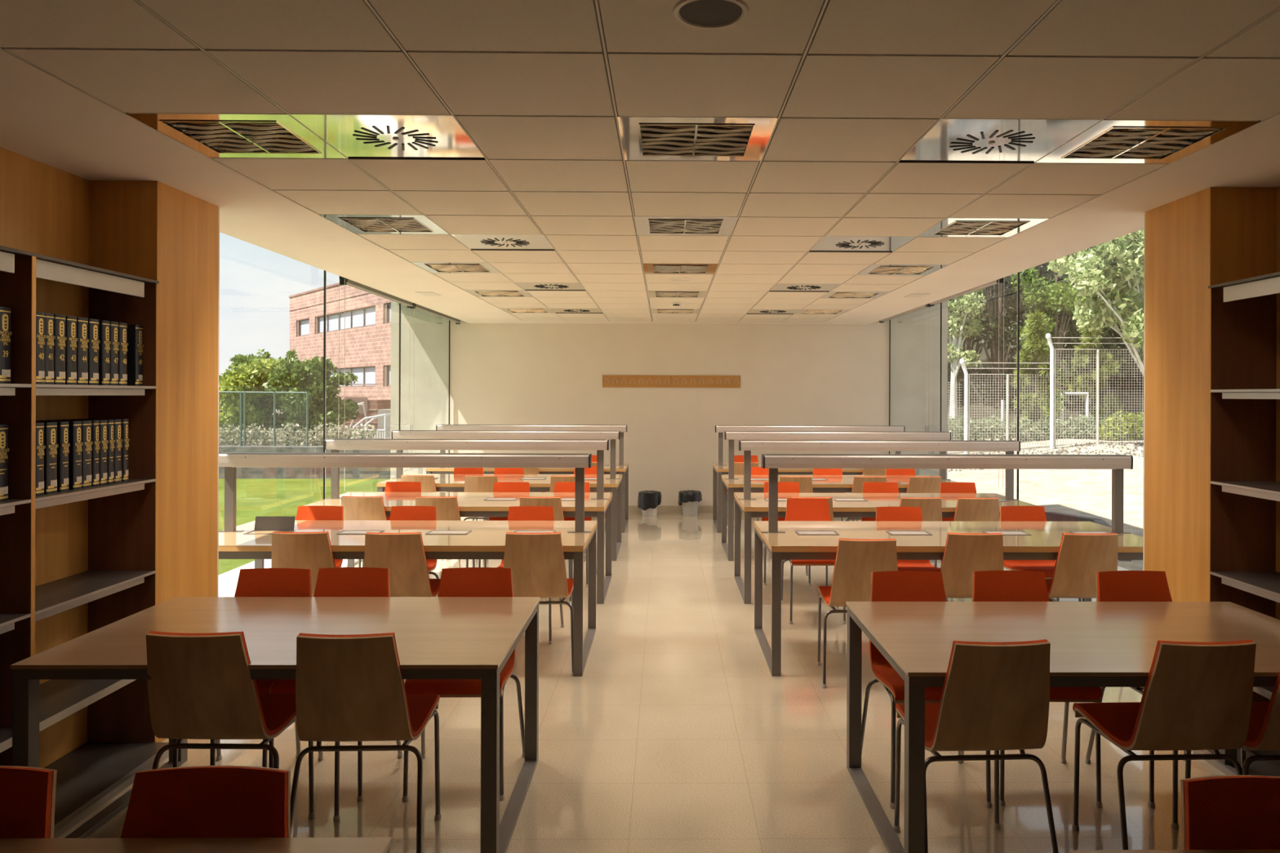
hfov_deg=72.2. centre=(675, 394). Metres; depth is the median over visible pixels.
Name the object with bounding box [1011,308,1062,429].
young pine
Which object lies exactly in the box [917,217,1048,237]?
ceiling light
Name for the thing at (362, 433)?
hedge
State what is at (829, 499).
chair
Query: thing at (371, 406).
annex
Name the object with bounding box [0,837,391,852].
table
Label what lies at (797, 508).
chair
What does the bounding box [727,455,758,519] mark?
chair
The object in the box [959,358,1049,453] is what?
fence panel
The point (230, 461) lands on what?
lamp
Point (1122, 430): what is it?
bush
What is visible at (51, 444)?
volume
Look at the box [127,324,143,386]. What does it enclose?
volume
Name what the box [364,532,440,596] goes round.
chair
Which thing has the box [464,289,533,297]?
ceiling light
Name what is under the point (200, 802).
chair
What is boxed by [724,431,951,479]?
lamp
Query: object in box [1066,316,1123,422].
young pine
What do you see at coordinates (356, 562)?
window
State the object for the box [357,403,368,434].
leaning pole
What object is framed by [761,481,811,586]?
chair
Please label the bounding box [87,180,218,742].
wall
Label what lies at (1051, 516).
kerb
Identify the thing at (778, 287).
ceiling vent
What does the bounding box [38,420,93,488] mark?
volume
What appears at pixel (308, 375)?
broadleaf tree
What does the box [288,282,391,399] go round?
brick building
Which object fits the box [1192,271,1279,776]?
bookcase
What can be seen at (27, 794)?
chair
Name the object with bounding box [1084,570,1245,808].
chair
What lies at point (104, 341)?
volume
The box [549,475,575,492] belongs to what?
chair
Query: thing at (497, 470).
chair
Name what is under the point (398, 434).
lamp
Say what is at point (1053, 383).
fence panel
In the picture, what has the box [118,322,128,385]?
volume
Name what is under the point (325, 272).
window frame
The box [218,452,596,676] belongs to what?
table
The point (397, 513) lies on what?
chair
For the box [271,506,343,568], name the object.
chair
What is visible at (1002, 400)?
post
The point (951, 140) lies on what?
ceiling vent
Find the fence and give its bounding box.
[218,391,308,446]
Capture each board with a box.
[602,374,671,387]
[671,375,740,387]
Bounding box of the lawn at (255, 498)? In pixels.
[218,478,388,575]
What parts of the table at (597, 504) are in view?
leg, socket frame, socket lid, leg, foot rail, leg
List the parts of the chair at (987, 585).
leg, leg, leg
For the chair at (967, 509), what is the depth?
7.09 m
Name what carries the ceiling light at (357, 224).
attached to the ceiling
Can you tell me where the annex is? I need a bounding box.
[319,383,391,435]
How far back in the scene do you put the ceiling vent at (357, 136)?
3.49 m
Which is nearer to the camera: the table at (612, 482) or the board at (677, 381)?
the table at (612, 482)
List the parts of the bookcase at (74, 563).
shelf, label rail, label rail, label rail, label rail, shelf, shelf, shelf, panel, panel, shelf, label rail, label rail, label rail, label rail, shelf, shelf, shelf, panel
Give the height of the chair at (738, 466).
0.876 m
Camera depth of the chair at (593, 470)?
10.06 m
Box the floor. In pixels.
[57,512,1226,852]
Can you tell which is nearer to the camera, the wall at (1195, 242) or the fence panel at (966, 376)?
the wall at (1195, 242)
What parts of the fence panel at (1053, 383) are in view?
post, panel frame, post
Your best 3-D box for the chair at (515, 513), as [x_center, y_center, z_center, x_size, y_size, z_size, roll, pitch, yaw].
[-1.056,1.259,6.216,0.499,0.876,0.561,0,0,-1]
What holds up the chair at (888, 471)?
on the floor
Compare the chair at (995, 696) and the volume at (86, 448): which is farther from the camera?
the volume at (86, 448)
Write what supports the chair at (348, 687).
on the floor
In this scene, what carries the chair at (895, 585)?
on the floor
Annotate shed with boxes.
[377,408,390,436]
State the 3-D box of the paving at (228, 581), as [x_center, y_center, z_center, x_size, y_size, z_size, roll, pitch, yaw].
[-3.755,1.790,7.197,1.030,0.196,10.820,0,0,-1]
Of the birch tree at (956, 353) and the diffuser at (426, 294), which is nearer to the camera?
the diffuser at (426, 294)
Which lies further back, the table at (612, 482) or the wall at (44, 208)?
the table at (612, 482)
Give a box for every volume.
[0,306,12,383]
[0,424,8,502]
[35,311,45,384]
[35,421,70,492]
[35,422,45,496]
[35,422,57,494]
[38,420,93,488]
[44,312,55,384]
[53,314,66,384]
[55,419,108,485]
[65,315,77,384]
[68,421,83,489]
[71,418,122,483]
[76,316,88,385]
[88,318,99,385]
[91,420,100,486]
[98,320,111,385]
[101,418,129,481]
[106,419,115,484]
[109,321,119,385]
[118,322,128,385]
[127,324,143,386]
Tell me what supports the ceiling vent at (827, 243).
in the ceiling
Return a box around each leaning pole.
[348,402,364,434]
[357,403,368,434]
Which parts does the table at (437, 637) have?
leg, foot rail, leg, leg, foot rail, rail, leg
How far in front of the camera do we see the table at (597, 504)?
7.58 m
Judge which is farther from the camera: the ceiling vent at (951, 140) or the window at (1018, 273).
the window at (1018, 273)
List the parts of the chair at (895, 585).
leg, leg, leg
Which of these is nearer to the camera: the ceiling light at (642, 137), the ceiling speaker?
the ceiling speaker
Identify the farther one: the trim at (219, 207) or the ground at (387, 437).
the ground at (387, 437)
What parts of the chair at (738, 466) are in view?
leg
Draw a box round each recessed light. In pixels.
[414,291,441,296]
[904,293,930,297]
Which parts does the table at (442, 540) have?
leg, socket frame, socket lid, socket frame, socket lid, socket frame, socket lid, socket frame, socket lid, leg, foot rail, rail, leg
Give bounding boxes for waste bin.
[637,490,662,516]
[678,489,702,515]
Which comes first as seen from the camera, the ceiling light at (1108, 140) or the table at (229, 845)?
the table at (229, 845)
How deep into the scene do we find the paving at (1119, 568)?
7.37 m
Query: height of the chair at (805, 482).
0.876 m
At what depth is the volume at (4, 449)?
3.31 m
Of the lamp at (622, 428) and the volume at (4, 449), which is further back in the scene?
the lamp at (622, 428)
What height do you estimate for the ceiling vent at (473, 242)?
0.012 m
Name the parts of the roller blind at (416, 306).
pull chain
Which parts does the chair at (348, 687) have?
leg, rail, leg, leg, rail, leg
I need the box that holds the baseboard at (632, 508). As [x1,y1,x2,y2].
[628,505,742,512]
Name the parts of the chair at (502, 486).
leg, leg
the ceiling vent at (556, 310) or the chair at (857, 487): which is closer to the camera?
the chair at (857, 487)
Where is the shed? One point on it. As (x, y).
(380, 420)
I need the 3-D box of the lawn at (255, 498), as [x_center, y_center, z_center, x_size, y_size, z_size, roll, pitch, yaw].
[-37.131,1.811,2.769,65.820,0.340,30.400,0,0,-1]
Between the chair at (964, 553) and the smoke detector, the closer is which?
the chair at (964, 553)
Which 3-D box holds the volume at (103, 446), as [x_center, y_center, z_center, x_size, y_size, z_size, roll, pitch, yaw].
[-2.660,0.257,3.904,0.236,0.290,0.052,0,0,-1]
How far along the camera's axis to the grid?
3.10 m
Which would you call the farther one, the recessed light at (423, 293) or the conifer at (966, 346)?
the conifer at (966, 346)
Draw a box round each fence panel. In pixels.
[947,382,962,453]
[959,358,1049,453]
[1045,333,1143,448]
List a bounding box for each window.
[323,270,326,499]
[342,302,400,567]
[448,320,450,453]
[888,320,890,453]
[939,302,1004,570]
[1016,271,1063,601]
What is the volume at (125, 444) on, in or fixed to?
on the bookcase at (74, 563)
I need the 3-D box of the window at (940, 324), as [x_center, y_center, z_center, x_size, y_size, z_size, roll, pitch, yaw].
[3.133,0.130,9.182,0.040,3.160,2.270,0,0,-1]
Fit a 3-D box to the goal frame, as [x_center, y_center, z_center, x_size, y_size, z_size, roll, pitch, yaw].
[12.372,0.623,27.145,0.880,1.420,0.100,0,0,-1]
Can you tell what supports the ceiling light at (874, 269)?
attached to the ceiling
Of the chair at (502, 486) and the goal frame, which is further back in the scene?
the goal frame
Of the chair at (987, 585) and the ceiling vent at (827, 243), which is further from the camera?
the ceiling vent at (827, 243)
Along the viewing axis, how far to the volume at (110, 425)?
3.95 m
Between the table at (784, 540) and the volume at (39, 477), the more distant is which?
the table at (784, 540)
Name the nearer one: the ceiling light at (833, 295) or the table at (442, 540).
the table at (442, 540)
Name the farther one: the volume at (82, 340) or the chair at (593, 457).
the chair at (593, 457)
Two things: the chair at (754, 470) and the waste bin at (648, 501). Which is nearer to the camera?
the chair at (754, 470)
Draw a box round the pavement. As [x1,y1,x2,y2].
[946,434,1143,570]
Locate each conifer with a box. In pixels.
[947,275,1027,383]
[947,292,983,392]
[986,262,1072,353]
[1019,246,1127,409]
[1057,245,1135,386]
[1098,230,1143,394]
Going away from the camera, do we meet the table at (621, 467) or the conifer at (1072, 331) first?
the table at (621, 467)
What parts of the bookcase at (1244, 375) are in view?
panel, panel, shelf, shelf, shelf, label rail, label rail, label rail, label rail, shelf, panel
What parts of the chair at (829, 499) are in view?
leg, leg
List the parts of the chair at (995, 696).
leg, rail, leg, leg, rail, leg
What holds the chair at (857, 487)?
on the floor
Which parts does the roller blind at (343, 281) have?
pull chain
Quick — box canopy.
[352,413,390,439]
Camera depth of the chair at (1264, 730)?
3.08 m
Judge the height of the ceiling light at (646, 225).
0.124 m
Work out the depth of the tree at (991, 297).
30.12 m
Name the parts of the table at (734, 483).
leg, foot rail, leg, socket lid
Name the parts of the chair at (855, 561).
leg, leg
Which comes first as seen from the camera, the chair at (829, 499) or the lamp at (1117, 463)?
the lamp at (1117, 463)
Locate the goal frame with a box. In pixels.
[1060,391,1088,431]
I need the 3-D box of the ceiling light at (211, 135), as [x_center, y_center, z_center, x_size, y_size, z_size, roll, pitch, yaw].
[-1.721,-1.088,3.508,0.593,0.124,0.593,0,0,-1]
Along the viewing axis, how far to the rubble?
21.14 m
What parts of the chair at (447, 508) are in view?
leg, leg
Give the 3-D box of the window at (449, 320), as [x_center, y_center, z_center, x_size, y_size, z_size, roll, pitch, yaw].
[-3.233,0.110,11.413,0.040,3.160,2.360,0,0,-1]
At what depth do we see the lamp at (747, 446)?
7.62 m
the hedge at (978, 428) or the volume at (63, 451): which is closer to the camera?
the volume at (63, 451)
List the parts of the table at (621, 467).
leg, leg, foot rail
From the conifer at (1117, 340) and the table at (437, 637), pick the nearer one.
the table at (437, 637)
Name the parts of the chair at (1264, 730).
leg, leg, rail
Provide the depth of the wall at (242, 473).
18.11 m
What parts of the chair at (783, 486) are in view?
leg, leg, leg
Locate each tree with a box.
[218,348,312,445]
[218,358,282,444]
[262,355,360,445]
[947,288,986,436]
[951,269,1059,407]
[1009,266,1089,426]
[1046,228,1144,375]
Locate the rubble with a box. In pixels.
[946,440,1143,471]
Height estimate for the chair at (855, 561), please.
0.876 m
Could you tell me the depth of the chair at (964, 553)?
5.27 m
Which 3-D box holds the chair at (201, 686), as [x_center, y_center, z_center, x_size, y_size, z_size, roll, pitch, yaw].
[-1.658,1.257,3.264,0.499,0.876,0.561,0,0,0]
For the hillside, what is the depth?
30.74 m
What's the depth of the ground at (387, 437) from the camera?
34.94 m
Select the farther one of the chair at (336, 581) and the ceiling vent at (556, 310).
the ceiling vent at (556, 310)
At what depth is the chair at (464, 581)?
4.05 m
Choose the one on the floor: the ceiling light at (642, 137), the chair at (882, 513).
the chair at (882, 513)
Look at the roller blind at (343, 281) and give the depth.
8.49 m
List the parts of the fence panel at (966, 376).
post, panel frame, post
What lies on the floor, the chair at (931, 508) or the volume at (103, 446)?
the chair at (931, 508)
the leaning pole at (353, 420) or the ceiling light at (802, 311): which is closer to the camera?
the ceiling light at (802, 311)
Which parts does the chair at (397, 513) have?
leg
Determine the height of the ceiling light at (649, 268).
0.124 m
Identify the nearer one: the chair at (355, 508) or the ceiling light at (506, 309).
the chair at (355, 508)
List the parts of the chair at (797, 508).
leg, leg, leg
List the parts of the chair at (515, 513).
leg, leg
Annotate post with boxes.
[1001,400,1004,431]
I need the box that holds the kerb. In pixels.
[1044,511,1131,561]
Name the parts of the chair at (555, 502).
leg, leg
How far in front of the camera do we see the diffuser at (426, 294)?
8.91 m
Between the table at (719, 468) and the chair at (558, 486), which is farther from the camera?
the table at (719, 468)
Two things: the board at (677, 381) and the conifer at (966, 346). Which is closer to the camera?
the board at (677, 381)
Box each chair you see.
[0,765,57,838]
[120,765,290,838]
[146,631,315,819]
[173,568,324,768]
[262,567,403,801]
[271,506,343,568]
[271,531,335,596]
[290,632,441,852]
[341,496,386,567]
[362,481,421,567]
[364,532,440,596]
[389,506,439,578]
[400,475,443,560]
[402,567,524,802]
[415,496,475,567]
[450,467,486,520]
[457,475,497,560]
[478,481,529,567]
[483,467,524,520]
[495,506,564,644]
[502,532,573,676]
[520,496,573,604]
[524,467,539,474]
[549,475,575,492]
[553,482,596,586]
[573,466,596,474]
[591,455,605,519]
[591,462,596,466]
[726,462,758,527]
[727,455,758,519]
[740,466,768,528]
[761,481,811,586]
[768,475,813,560]
[781,496,834,603]
[781,497,846,624]
[813,468,853,520]
[817,538,897,688]
[840,475,886,520]
[856,468,885,520]
[861,482,898,520]
[861,570,991,808]
[875,506,946,599]
[885,468,915,493]
[893,639,1058,852]
[899,497,948,601]
[906,475,942,493]
[933,482,976,566]
[934,497,999,601]
[940,532,1004,598]
[962,570,1102,808]
[1000,506,1081,601]
[1045,533,1118,601]
[1071,639,1256,849]
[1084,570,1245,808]
[1180,775,1279,849]
[1185,671,1279,778]
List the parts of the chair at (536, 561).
leg, leg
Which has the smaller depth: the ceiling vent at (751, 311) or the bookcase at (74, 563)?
the bookcase at (74, 563)
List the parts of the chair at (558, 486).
leg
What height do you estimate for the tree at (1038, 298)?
5.363 m
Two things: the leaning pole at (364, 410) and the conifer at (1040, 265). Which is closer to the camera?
the leaning pole at (364, 410)
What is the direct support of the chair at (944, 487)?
on the floor
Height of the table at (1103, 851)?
0.757 m
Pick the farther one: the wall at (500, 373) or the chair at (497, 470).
the wall at (500, 373)
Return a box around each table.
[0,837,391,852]
[9,596,539,852]
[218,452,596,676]
[303,438,612,604]
[376,430,622,560]
[426,424,628,533]
[712,425,905,533]
[721,431,957,560]
[733,440,1037,604]
[754,453,1142,676]
[845,601,1279,852]
[1069,849,1279,852]
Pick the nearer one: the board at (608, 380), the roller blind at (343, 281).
the roller blind at (343, 281)
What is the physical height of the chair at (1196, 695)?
0.876 m
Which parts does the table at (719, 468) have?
leg, foot rail, leg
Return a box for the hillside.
[947,269,1143,440]
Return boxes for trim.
[217,207,219,596]
[1142,213,1145,690]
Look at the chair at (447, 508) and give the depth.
7.04 m
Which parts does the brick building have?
pane, pane, pane, pane, pane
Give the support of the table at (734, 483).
on the floor
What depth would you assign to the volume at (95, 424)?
3.84 m
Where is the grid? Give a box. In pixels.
[0,0,1279,321]
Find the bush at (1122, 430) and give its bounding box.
[1098,410,1143,440]
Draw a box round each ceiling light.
[125,112,346,158]
[319,213,448,234]
[411,262,501,273]
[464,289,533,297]
[498,307,554,312]
[617,115,777,160]
[634,215,737,235]
[642,262,718,274]
[647,290,707,297]
[650,308,700,313]
[794,309,850,314]
[820,291,889,298]
[856,264,948,275]
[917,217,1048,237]
[1035,118,1261,163]
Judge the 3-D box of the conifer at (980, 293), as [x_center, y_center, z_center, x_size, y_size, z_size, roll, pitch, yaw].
[8.601,-2.550,31.146,4.103,7.354,3.036,0,0,-1]
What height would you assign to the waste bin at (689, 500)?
0.339 m
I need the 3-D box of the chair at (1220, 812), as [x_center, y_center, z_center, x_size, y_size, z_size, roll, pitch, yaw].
[1.248,1.266,1.642,0.499,0.876,0.561,0,0,2]
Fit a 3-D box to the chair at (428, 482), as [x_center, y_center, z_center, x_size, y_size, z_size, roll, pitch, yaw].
[-2.620,1.254,9.133,0.499,0.876,0.561,0,0,0]
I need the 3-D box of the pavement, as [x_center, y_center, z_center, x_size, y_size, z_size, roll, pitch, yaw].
[25.343,1.541,13.295,42.000,0.600,34.000,0,0,-1]
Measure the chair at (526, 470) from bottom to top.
0.876 m
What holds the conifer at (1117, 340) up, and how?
on the hillside
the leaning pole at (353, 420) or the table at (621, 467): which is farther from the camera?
the leaning pole at (353, 420)
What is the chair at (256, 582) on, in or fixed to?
on the floor
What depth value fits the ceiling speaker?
2.34 m
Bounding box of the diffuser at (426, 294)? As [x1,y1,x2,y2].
[417,292,439,296]
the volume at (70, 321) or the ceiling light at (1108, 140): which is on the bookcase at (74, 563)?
the volume at (70, 321)
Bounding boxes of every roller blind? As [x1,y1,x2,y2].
[338,275,413,378]
[408,302,460,452]
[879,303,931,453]
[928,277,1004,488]
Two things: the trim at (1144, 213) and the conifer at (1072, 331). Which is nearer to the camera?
the trim at (1144, 213)
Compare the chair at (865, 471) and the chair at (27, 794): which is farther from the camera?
the chair at (865, 471)
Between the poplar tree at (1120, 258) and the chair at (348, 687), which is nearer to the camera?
the chair at (348, 687)
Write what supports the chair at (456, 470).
on the floor
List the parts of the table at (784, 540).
leg, foot rail, rail, leg, socket lid, socket frame, socket frame, socket lid, socket lid, socket frame, socket lid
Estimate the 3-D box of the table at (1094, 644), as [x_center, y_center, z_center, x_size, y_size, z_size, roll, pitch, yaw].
[1.670,1.327,3.507,1.770,0.757,1.025,0,0,-1]
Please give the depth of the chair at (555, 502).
7.05 m
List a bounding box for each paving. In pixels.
[218,559,355,596]
[1003,560,1128,601]
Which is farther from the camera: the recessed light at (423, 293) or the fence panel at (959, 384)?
the fence panel at (959, 384)
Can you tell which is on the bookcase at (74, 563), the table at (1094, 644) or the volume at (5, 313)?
the volume at (5, 313)
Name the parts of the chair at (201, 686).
leg, rail, leg, leg, rail, leg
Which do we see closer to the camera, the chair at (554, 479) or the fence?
the chair at (554, 479)
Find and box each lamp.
[218,452,591,533]
[324,438,608,499]
[391,430,620,479]
[435,424,626,465]
[715,425,905,465]
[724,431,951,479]
[737,440,1020,500]
[760,453,1133,533]
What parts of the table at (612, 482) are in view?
leg, socket frame, leg, foot rail, leg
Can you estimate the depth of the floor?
4.08 m
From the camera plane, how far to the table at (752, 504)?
7.62 m
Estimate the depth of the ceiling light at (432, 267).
7.10 m
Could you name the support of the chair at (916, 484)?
on the floor
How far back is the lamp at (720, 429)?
11.30 m
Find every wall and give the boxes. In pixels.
[0,146,88,742]
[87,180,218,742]
[218,445,390,479]
[390,300,947,506]
[1144,186,1276,601]
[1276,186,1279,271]
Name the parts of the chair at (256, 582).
leg, leg, leg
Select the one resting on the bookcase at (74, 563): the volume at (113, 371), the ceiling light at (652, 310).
the volume at (113, 371)
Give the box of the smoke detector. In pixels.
[671,302,681,306]
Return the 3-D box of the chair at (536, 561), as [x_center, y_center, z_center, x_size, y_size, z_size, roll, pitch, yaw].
[-0.857,1.259,5.473,0.499,0.876,0.561,0,0,-2]
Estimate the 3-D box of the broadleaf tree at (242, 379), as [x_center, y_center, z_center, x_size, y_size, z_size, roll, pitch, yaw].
[-11.661,0.368,22.692,2.742,2.710,1.973,0,0,-20]
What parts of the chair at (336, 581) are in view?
leg, leg, leg, leg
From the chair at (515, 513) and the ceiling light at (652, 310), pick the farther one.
the ceiling light at (652, 310)
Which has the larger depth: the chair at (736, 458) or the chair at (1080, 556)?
the chair at (736, 458)
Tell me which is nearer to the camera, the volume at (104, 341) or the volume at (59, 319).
the volume at (59, 319)
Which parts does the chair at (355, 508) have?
leg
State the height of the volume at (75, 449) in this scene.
0.290 m
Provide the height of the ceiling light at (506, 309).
0.124 m
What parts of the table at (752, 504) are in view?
leg, foot rail, rail, leg, socket lid, socket frame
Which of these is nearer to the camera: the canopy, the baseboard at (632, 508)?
the baseboard at (632, 508)
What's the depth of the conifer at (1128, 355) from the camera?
31.79 m
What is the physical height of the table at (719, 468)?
1.308 m
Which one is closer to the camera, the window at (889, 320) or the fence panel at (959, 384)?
the window at (889, 320)
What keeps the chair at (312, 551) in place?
on the floor
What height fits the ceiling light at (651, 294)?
0.124 m
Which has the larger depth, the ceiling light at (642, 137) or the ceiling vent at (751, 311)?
the ceiling vent at (751, 311)
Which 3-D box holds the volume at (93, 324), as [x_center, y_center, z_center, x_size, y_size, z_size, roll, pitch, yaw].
[-2.658,-0.188,3.838,0.236,0.290,0.066,0,0,-1]
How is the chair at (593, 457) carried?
on the floor
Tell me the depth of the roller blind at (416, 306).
10.99 m
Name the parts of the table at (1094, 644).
leg, foot rail, rail, leg, leg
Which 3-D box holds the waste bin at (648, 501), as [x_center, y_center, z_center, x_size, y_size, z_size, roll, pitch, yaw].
[-0.363,1.529,12.360,0.338,0.339,0.342,0,0,-1]
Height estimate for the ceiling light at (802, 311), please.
0.124 m
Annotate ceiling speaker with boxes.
[672,0,749,28]
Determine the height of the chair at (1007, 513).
0.876 m
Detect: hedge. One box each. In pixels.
[218,422,378,445]
[947,412,1143,442]
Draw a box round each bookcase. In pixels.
[0,245,168,838]
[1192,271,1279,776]
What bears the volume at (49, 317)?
on the bookcase at (74, 563)
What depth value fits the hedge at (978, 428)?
24.51 m
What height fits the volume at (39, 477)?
0.290 m
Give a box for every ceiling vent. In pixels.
[289,113,485,159]
[451,234,555,250]
[515,282,585,290]
[550,308,603,313]
[746,308,799,314]
[768,283,839,292]
[808,235,915,252]
[898,117,1101,164]
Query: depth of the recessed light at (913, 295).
8.87 m
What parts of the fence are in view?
post, post, rail, post, post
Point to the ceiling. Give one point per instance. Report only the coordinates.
(526, 80)
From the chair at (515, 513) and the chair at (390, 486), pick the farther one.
the chair at (390, 486)
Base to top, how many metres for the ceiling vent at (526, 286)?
0.012 m
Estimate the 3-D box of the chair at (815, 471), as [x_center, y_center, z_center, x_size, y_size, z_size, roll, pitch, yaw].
[1.743,1.268,9.808,0.499,0.876,0.561,0,0,0]
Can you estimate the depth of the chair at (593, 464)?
10.71 m
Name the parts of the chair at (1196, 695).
leg, rail, leg, leg, rail, leg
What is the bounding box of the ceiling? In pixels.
[0,0,1279,324]
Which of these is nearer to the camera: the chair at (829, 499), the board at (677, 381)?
the chair at (829, 499)
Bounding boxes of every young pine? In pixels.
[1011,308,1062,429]
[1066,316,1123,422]
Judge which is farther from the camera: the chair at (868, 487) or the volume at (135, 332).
the chair at (868, 487)
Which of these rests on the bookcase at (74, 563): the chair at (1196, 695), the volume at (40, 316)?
the volume at (40, 316)
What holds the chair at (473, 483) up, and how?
on the floor
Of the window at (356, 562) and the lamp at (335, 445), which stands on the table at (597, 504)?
the lamp at (335, 445)
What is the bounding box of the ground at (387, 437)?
[218,410,390,445]
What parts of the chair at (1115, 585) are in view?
leg, rail, leg, leg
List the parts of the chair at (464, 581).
leg, leg, leg, leg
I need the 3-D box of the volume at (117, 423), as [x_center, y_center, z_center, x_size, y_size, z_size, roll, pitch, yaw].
[-2.661,0.257,4.008,0.236,0.290,0.055,0,0,-1]
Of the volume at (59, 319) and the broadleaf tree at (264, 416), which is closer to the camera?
the volume at (59, 319)

